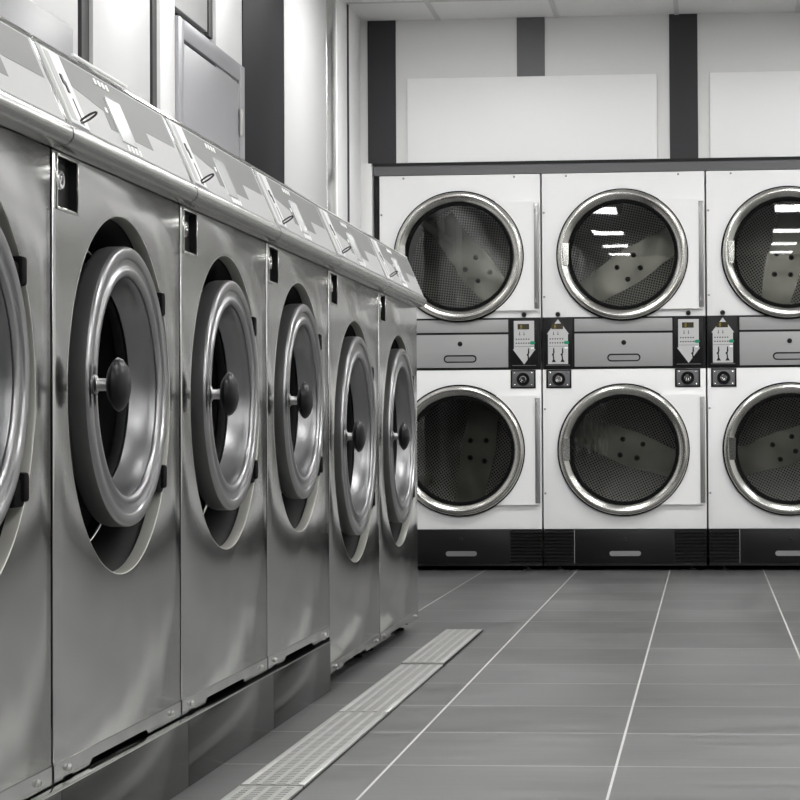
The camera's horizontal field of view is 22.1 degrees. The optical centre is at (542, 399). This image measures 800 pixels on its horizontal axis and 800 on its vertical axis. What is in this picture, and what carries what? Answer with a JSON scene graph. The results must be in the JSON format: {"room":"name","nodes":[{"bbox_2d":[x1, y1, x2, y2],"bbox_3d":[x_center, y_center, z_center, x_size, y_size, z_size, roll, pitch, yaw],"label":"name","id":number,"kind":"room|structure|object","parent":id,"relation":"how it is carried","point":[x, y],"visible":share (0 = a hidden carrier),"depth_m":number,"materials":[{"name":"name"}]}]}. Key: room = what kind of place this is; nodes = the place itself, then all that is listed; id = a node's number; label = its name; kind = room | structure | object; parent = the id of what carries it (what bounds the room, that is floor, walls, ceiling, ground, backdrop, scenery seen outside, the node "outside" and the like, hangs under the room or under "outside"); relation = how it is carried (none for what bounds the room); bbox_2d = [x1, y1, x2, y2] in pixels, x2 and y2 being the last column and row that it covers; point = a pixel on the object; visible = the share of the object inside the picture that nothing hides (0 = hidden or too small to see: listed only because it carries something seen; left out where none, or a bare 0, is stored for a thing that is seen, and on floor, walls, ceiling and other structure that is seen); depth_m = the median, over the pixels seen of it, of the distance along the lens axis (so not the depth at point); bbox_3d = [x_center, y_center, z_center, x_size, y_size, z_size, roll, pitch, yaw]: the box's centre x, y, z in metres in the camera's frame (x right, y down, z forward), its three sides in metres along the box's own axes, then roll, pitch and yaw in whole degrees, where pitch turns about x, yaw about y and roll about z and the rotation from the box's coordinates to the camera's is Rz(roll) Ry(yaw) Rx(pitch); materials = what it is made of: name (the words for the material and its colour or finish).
{"room":"laundry","nodes":[
{"label":"laundry","id":0,"kind":"room"},
{"bbox_2d":[175,12,374,226],"bbox_3d":[-1.503,-0.641,3.744,0.055,2.778,15.200,0,-1,5],"label":"wall","id":1,"kind":"structure","parent":0,"point":[203,33],"depth_m":7.22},
{"bbox_2d":[0,0,72,58],"bbox_3d":[-1.308,-0.705,4.928,0.114,0.545,0.790,0,-1,5],"label":"wall panel","id":2,"kind":"object","parent":1,"relation":"attached to","point":[25,14],"visible":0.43,"depth_m":5.04,"materials":[{"name":"grey paint"}]},
{"bbox_2d":[30,0,77,61],"bbox_3d":[-1.692,-0.690,0.924,0.030,2.778,9.548,0,-1,5],"label":"trim","id":3,"kind":"structure","parent":1,"relation":"attached to","point":[66,11],"depth_m":5.59,"materials":[{"name":"white paint"}]},
{"bbox_2d":[78,0,88,67],"bbox_3d":[-1.305,-0.606,5.789,0.014,2.778,0.070,0,-1,5],"label":"trim","id":4,"kind":"structure","parent":1,"relation":"attached to","point":[83,5],"depth_m":5.78,"materials":[{"name":"grey metal"}]},
{"bbox_2d":[89,0,149,103],"bbox_3d":[-1.274,-0.600,6.121,0.030,2.778,0.597,0,-1,5],"label":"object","id":5,"kind":"structure","parent":1,"relation":"attached to","point":[119,30],"depth_m":6.13,"materials":[{"name":"white paint"}]},
{"bbox_2d":[150,0,156,107],"bbox_3d":[-1.246,-0.594,6.517,0.014,2.778,0.050,0,-1,5],"label":"trim","id":6,"kind":"structure","parent":1,"relation":"attached to","point":[153,3],"depth_m":6.51,"materials":[{"name":"grey metal"}]},
{"bbox_2d":[157,0,174,118],"bbox_3d":[-1.233,-0.592,6.632,0.030,2.778,0.182,0,-1,5],"label":"trim","id":7,"kind":"structure","parent":1,"relation":"attached to","point":[165,8],"depth_m":6.62,"materials":[{"name":"grey paint"}]},
{"bbox_2d":[175,0,206,31],"bbox_3d":[-1.214,-1.636,6.960,0.030,0.678,0.438,0,-1,5],"label":"trim","id":8,"kind":"structure","parent":1,"relation":"attached to","point":[194,12],"depth_m":7.01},
{"bbox_2d":[205,0,212,38],"bbox_3d":[-1.193,-1.631,7.275,0.014,0.678,0.055,0,-1,5],"label":"trim","id":9,"kind":"structure","parent":1,"relation":"attached to","point":[209,34],"depth_m":7.25,"materials":[{"name":"grey metal"}]},
{"bbox_2d":[175,15,244,160],"bbox_3d":[-1.167,-0.228,7.204,0.044,2.070,0.968,0,-1,5],"label":"service door","id":10,"kind":"structure","parent":1,"relation":"in","point":[208,102],"depth_m":7.13,"materials":[{"name":"grey paint"}]},
{"bbox_2d":[209,0,241,82],"bbox_3d":[-1.164,-0.577,7.489,0.030,2.778,0.412,0,-1,5],"label":"trim","id":11,"kind":"structure","parent":1,"relation":"attached to","point":[227,14],"depth_m":7.49,"materials":[{"name":"grey"}]},
{"bbox_2d":[242,0,283,183],"bbox_3d":[-1.115,-0.567,8.068,0.034,2.778,0.750,0,-1,5],"label":"wall stripe","id":12,"kind":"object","parent":1,"relation":"attached to","point":[262,20],"depth_m":8.07,"materials":[{"name":"black paint"}]},
{"bbox_2d":[284,0,326,208],"bbox_3d":[-1.047,-0.553,8.909,0.036,2.778,0.937,0,-1,5],"label":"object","id":13,"kind":"structure","parent":1,"relation":"attached to","point":[305,119],"depth_m":8.90,"materials":[{"name":"grey paint"}]},
{"bbox_2d":[326,0,336,214],"bbox_3d":[-0.998,-0.543,9.489,0.040,2.778,0.228,0,-1,5],"label":"trim","id":14,"kind":"structure","parent":1,"relation":"attached to","point":[330,4],"depth_m":9.48,"materials":[{"name":"metal"}]},
{"bbox_2d":[336,0,347,221],"bbox_3d":[-0.976,-0.538,9.734,0.045,2.778,0.263,0,-1,5],"label":"trim","id":15,"kind":"structure","parent":1,"relation":"attached to","point":[341,5],"depth_m":9.73,"materials":[{"name":"white paint"}]},
{"bbox_2d":[347,4,349,222],"bbox_3d":[-0.963,-0.536,9.892,0.046,2.778,0.055,0,-1,5],"label":"trim","id":16,"kind":"structure","parent":1,"relation":"attached to","point":[348,184],"depth_m":9.90,"materials":[{"name":"black"}]},
{"bbox_2d":[349,6,360,228],"bbox_3d":[-0.948,-0.532,10.081,0.045,2.778,0.325,0,-1,5],"label":"trim","id":17,"kind":"structure","parent":1,"relation":"attached to","point":[354,20],"depth_m":10.09,"materials":[{"name":"white paint"}]},
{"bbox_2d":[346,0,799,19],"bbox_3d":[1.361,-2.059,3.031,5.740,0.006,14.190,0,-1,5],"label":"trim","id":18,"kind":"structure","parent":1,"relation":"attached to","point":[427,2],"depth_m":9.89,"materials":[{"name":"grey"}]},
{"bbox_2d":[171,559,799,799],"bbox_3d":[1.417,0.756,3.460,5.840,0.060,15.250,0,-1,5],"label":"floor","id":19,"kind":"structure","parent":0,"point":[578,682],"depth_m":5.23,"materials":[{"name":"grey tile"}]},
{"bbox_2d":[0,16,72,799],"bbox_3d":[-1.067,0.005,2.807,0.694,1.171,0.772,0,-1,5],"label":"washing machine","id":20,"kind":"object","parent":19,"relation":"on","point":[32,119],"visible":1,"depth_m":3.03,"materials":[{"name":"silver metal"}]},
{"bbox_2d":[0,513,6,535],"bbox_3d":[-0.881,-0.021,2.792,0.127,0.630,0.630,0,-1,5],"label":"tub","id":21,"kind":"object","parent":20,"relation":"in","point":[3,527],"depth_m":3.01,"materials":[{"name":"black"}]},
{"bbox_2d":[0,288,11,465],"bbox_3d":[-0.813,-0.036,2.789,0.053,0.387,0.387,0,-1,5],"label":"bowl","id":22,"kind":"object","parent":20,"relation":"on","point":[5,293],"depth_m":2.96,"materials":[{"name":"metal"}]},
{"bbox_2d":[30,34,196,783],"bbox_3d":[-1.005,0.016,3.580,0.694,1.177,0.772,0,-1,5],"label":"washing machine","id":23,"kind":"object","parent":19,"relation":"on","point":[116,188],"depth_m":3.51,"materials":[{"name":"silver metal"}]},
{"bbox_2d":[50,219,145,571],"bbox_3d":[-0.819,-0.008,3.566,0.127,0.630,0.630,0,-1,5],"label":"tub","id":24,"kind":"object","parent":23,"relation":"in","point":[123,333],"depth_m":3.68,"materials":[{"name":"black"}]},
{"bbox_2d":[109,277,154,495],"bbox_3d":[-0.751,-0.023,3.562,0.053,0.387,0.387,0,-1,5],"label":"bowl","id":25,"kind":"object","parent":23,"relation":"on","point":[131,299],"depth_m":3.71,"materials":[{"name":"metal"}]},
{"bbox_2d":[25,640,330,799],"bbox_3d":[-1.026,0.674,3.514,0.622,0.134,3.862,0,-1,5],"label":"plinth","id":26,"kind":"object","parent":19,"relation":"on","point":[161,763],"visible":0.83,"depth_m":4.04,"materials":[{"name":"metal"}]},
{"bbox_2d":[163,113,280,714],"bbox_3d":[-0.943,0.032,4.354,0.694,1.171,0.772,0,-1,5],"label":"washing machine","id":27,"kind":"object","parent":19,"relation":"on","point":[223,231],"visible":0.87,"depth_m":4.29,"materials":[{"name":"silver metal"}]},
{"bbox_2d":[179,258,239,545],"bbox_3d":[-0.757,0.006,4.339,0.127,0.630,0.630,0,-1,5],"label":"tub","id":28,"kind":"object","parent":27,"relation":"in","point":[223,526],"depth_m":4.45,"materials":[{"name":"black"}]},
{"bbox_2d":[218,306,249,484],"bbox_3d":[-0.689,-0.010,4.336,0.053,0.387,0.387,0,-1,5],"label":"bowl","id":29,"kind":"object","parent":27,"relation":"on","point":[233,321],"depth_m":4.48,"materials":[{"name":"metal"}]},
{"bbox_2d":[221,786,305,799],"bbox_3d":[-0.562,0.733,3.409,0.131,0.006,1.040,0,-1,5],"label":"drain grate","id":30,"kind":"object","parent":19,"relation":"on","point":[241,792],"visible":1,"depth_m":3.83,"materials":[{"name":"grey metal"}]},
{"bbox_2d":[252,165,340,668],"bbox_3d":[-0.880,0.045,5.127,0.694,1.171,0.772,0,-1,5],"label":"washing machine","id":31,"kind":"object","parent":19,"relation":"on","point":[296,262],"visible":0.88,"depth_m":5.06,"materials":[{"name":"silver metal"}]},
{"bbox_2d":[281,286,306,528],"bbox_3d":[-0.695,0.019,5.112,0.127,0.630,0.630,0,-1,5],"label":"tub","id":32,"kind":"object","parent":31,"relation":"in","point":[295,508],"depth_m":5.24,"materials":[{"name":"black"}]},
{"bbox_2d":[292,325,315,476],"bbox_3d":[-0.627,0.004,5.109,0.053,0.387,0.387,0,-1,5],"label":"bowl","id":33,"kind":"object","parent":31,"relation":"on","point":[303,336],"depth_m":5.25,"materials":[{"name":"metal"}]},
{"bbox_2d":[241,712,389,786],"bbox_3d":[-0.478,0.751,4.445,0.131,0.006,1.040,0,-1,5],"label":"drain grate","id":34,"kind":"object","parent":19,"relation":"on","point":[301,764],"visible":1,"depth_m":4.35,"materials":[{"name":"grey metal"}]},
{"bbox_2d":[316,203,389,673],"bbox_3d":[-0.816,0.127,5.935,0.691,1.307,0.839,0,-1,5],"label":"washing machine","id":35,"kind":"object","parent":19,"relation":"on","point":[353,410],"visible":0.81,"depth_m":5.87,"materials":[{"name":"silver metal"}]},
{"bbox_2d":[341,324,359,558],"bbox_3d":[-0.629,0.121,5.920,0.127,0.706,0.706,0,-1,5],"label":"tub","id":36,"kind":"object","parent":35,"relation":"in","point":[350,543],"depth_m":6.06,"materials":[{"name":"black"}]},
{"bbox_2d":[349,358,369,512],"bbox_3d":[-0.561,0.104,5.917,0.053,0.456,0.456,0,-1,5],"label":"bowl","id":37,"kind":"object","parent":35,"relation":"on","point":[359,368],"depth_m":6.09,"materials":[{"name":"metal"}]},
{"bbox_2d":[338,664,444,713],"bbox_3d":[-0.395,0.769,5.482,0.131,0.006,1.040,0,-1,5],"label":"drain grate","id":38,"kind":"object","parent":19,"relation":"on","point":[397,686],"visible":1,"depth_m":5.39,"materials":[{"name":"grey metal"}]},
{"bbox_2d":[368,234,426,650],"bbox_3d":[-0.749,0.142,6.775,0.691,1.307,0.839,0,-1,5],"label":"washing machine","id":39,"kind":"object","parent":19,"relation":"on","point":[397,312],"visible":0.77,"depth_m":6.71,"materials":[{"name":"silver metal"}]},
{"bbox_2d":[389,338,401,543],"bbox_3d":[-0.561,0.136,6.760,0.127,0.706,0.706,0,-1,5],"label":"tub","id":40,"kind":"object","parent":39,"relation":"in","point":[395,528],"depth_m":6.90,"materials":[{"name":"black"}]},
{"bbox_2d":[394,368,410,503],"bbox_3d":[-0.494,0.118,6.757,0.053,0.456,0.456,0,-1,5],"label":"bowl","id":41,"kind":"object","parent":39,"relation":"on","point":[402,376],"depth_m":6.93,"materials":[{"name":"metal"}]},
{"bbox_2d":[401,629,483,663],"bbox_3d":[-0.312,0.783,6.518,0.131,0.006,1.040,0,-1,5],"label":"drain grate","id":42,"kind":"object","parent":19,"relation":"on","point":[447,644],"visible":1,"depth_m":6.43,"materials":[{"name":"grey metal"}]},
{"bbox_2d":[379,174,543,570],"bbox_3d":[-0.381,-0.130,10.653,0.813,1.987,0.932,0,-1,5],"label":"dryer","id":43,"kind":"object","parent":19,"relation":"on","point":[471,244],"visible":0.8,"depth_m":10.23,"materials":[{"name":"white metal"}]},
{"bbox_2d":[516,373,529,385],"bbox_3d":[-0.100,-0.103,10.202,0.066,0.066,0.009,0,-1,5],"label":"lock","id":44,"kind":"object","parent":43,"relation":"on","point":[522,379],"depth_m":10.20,"materials":[{"name":"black metal"}]},
{"bbox_2d":[542,171,706,570],"bbox_3d":[0.437,-0.136,10.587,0.813,1.987,0.932,0,-1,5],"label":"dryer","id":45,"kind":"object","parent":19,"relation":"on","point":[624,324],"visible":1,"depth_m":10.18,"materials":[{"name":"white metal"}]},
{"bbox_2d":[552,372,564,385],"bbox_3d":[0.079,-0.105,10.187,0.066,0.066,0.009,0,-1,5],"label":"lock","id":46,"kind":"object","parent":45,"relation":"on","point":[558,378],"depth_m":10.19,"materials":[{"name":"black metal"}]},
{"bbox_2d":[681,371,693,384],"bbox_3d":[0.718,-0.110,10.136,0.066,0.066,0.009,0,-1,5],"label":"lock","id":47,"kind":"object","parent":45,"relation":"on","point":[687,377],"depth_m":10.14,"materials":[{"name":"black metal"}]},
{"bbox_2d":[706,170,799,569],"bbox_3d":[1.256,-0.142,10.521,0.813,1.987,0.932,0,-1,5],"label":"dryer","id":48,"kind":"object","parent":19,"relation":"on","point":[753,216],"visible":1,"depth_m":10.13,"materials":[{"name":"white metal"}]},
{"bbox_2d":[717,371,729,383],"bbox_3d":[0.897,-0.111,10.122,0.066,0.066,0.009,0,-1,5],"label":"lock","id":49,"kind":"object","parent":48,"relation":"on","point":[723,377],"depth_m":10.12,"materials":[{"name":"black metal"}]},
{"bbox_2d":[345,0,796,20],"bbox_3d":[1.400,-2.082,3.510,5.840,0.060,15.250,0,-1,5],"label":"ceiling","id":50,"kind":"structure","parent":0,"point":[511,8],"depth_m":10.04,"materials":[{"name":"paint"}]},
{"bbox_2d":[360,12,799,558],"bbox_3d":[1.968,-0.541,10.577,5.760,2.778,1.020,0,-1,5],"label":"wall","id":51,"kind":"structure","parent":0,"point":[757,41],"depth_m":10.24,"materials":[{"name":"white paint"}]},
{"bbox_2d":[361,164,374,237],"bbox_3d":[-0.887,-0.165,10.299,0.067,2.050,0.080,0,-1,5],"label":"trim","id":52,"kind":"structure","parent":51,"relation":"attached to","point":[367,170],"depth_m":10.27,"materials":[{"name":"white paint"}]},
{"bbox_2d":[374,177,379,240],"bbox_3d":[-0.834,-0.135,10.329,0.022,1.990,0.050,0,-1,5],"label":"trim","id":53,"kind":"structure","parent":51,"relation":"attached to","point":[376,179],"depth_m":10.32,"materials":[{"name":"black"}]},
{"bbox_2d":[367,20,395,163],"bbox_3d":[-0.814,-1.552,10.319,0.143,0.732,0.016,0,-1,5],"label":"trim","id":54,"kind":"structure","parent":51,"relation":"attached to","point":[381,34],"depth_m":10.31,"materials":[{"name":"grey paint"}]},
{"bbox_2d":[517,17,544,76],"bbox_3d":[-0.060,-1.558,10.258,0.141,0.732,0.016,0,-1,5],"label":"trim","id":55,"kind":"structure","parent":51,"relation":"attached to","point":[530,30],"depth_m":10.25,"materials":[{"name":"grey paint"}]},
{"bbox_2d":[407,74,656,162],"bbox_3d":[-0.057,-1.412,10.242,1.256,0.426,0.010,0,-1,5],"label":"board","id":56,"kind":"object","parent":51,"relation":"attached to","point":[572,117],"visible":1,"depth_m":10.24,"materials":[{"name":"white"}]},
{"bbox_2d":[373,156,799,165],"bbox_3d":[1.209,-1.201,10.166,4.138,0.012,0.084,0,-1,5],"label":"trim","id":57,"kind":"structure","parent":51,"relation":"attached to","point":[792,157],"depth_m":10.21,"materials":[{"name":"black metal"}]},
{"bbox_2d":[374,159,799,176],"bbox_3d":[1.210,-1.171,10.170,4.138,0.049,0.074,0,-1,5],"label":"trim","id":58,"kind":"structure","parent":51,"relation":"attached to","point":[775,164],"depth_m":10.21,"materials":[{"name":"grey metal"}]},
{"bbox_2d":[669,14,697,158],"bbox_3d":[0.703,-1.564,10.197,0.141,0.732,0.016,0,-1,5],"label":"trim","id":59,"kind":"structure","parent":51,"relation":"attached to","point":[683,54],"depth_m":10.19,"materials":[{"name":"grey paint"}]},
{"bbox_2d":[710,71,799,157],"bbox_3d":[1.459,-1.424,10.120,1.256,0.426,0.010,0,-1,5],"label":"board","id":60,"kind":"object","parent":51,"relation":"attached to","point":[753,114],"visible":1,"depth_m":10.15,"materials":[{"name":"white"}]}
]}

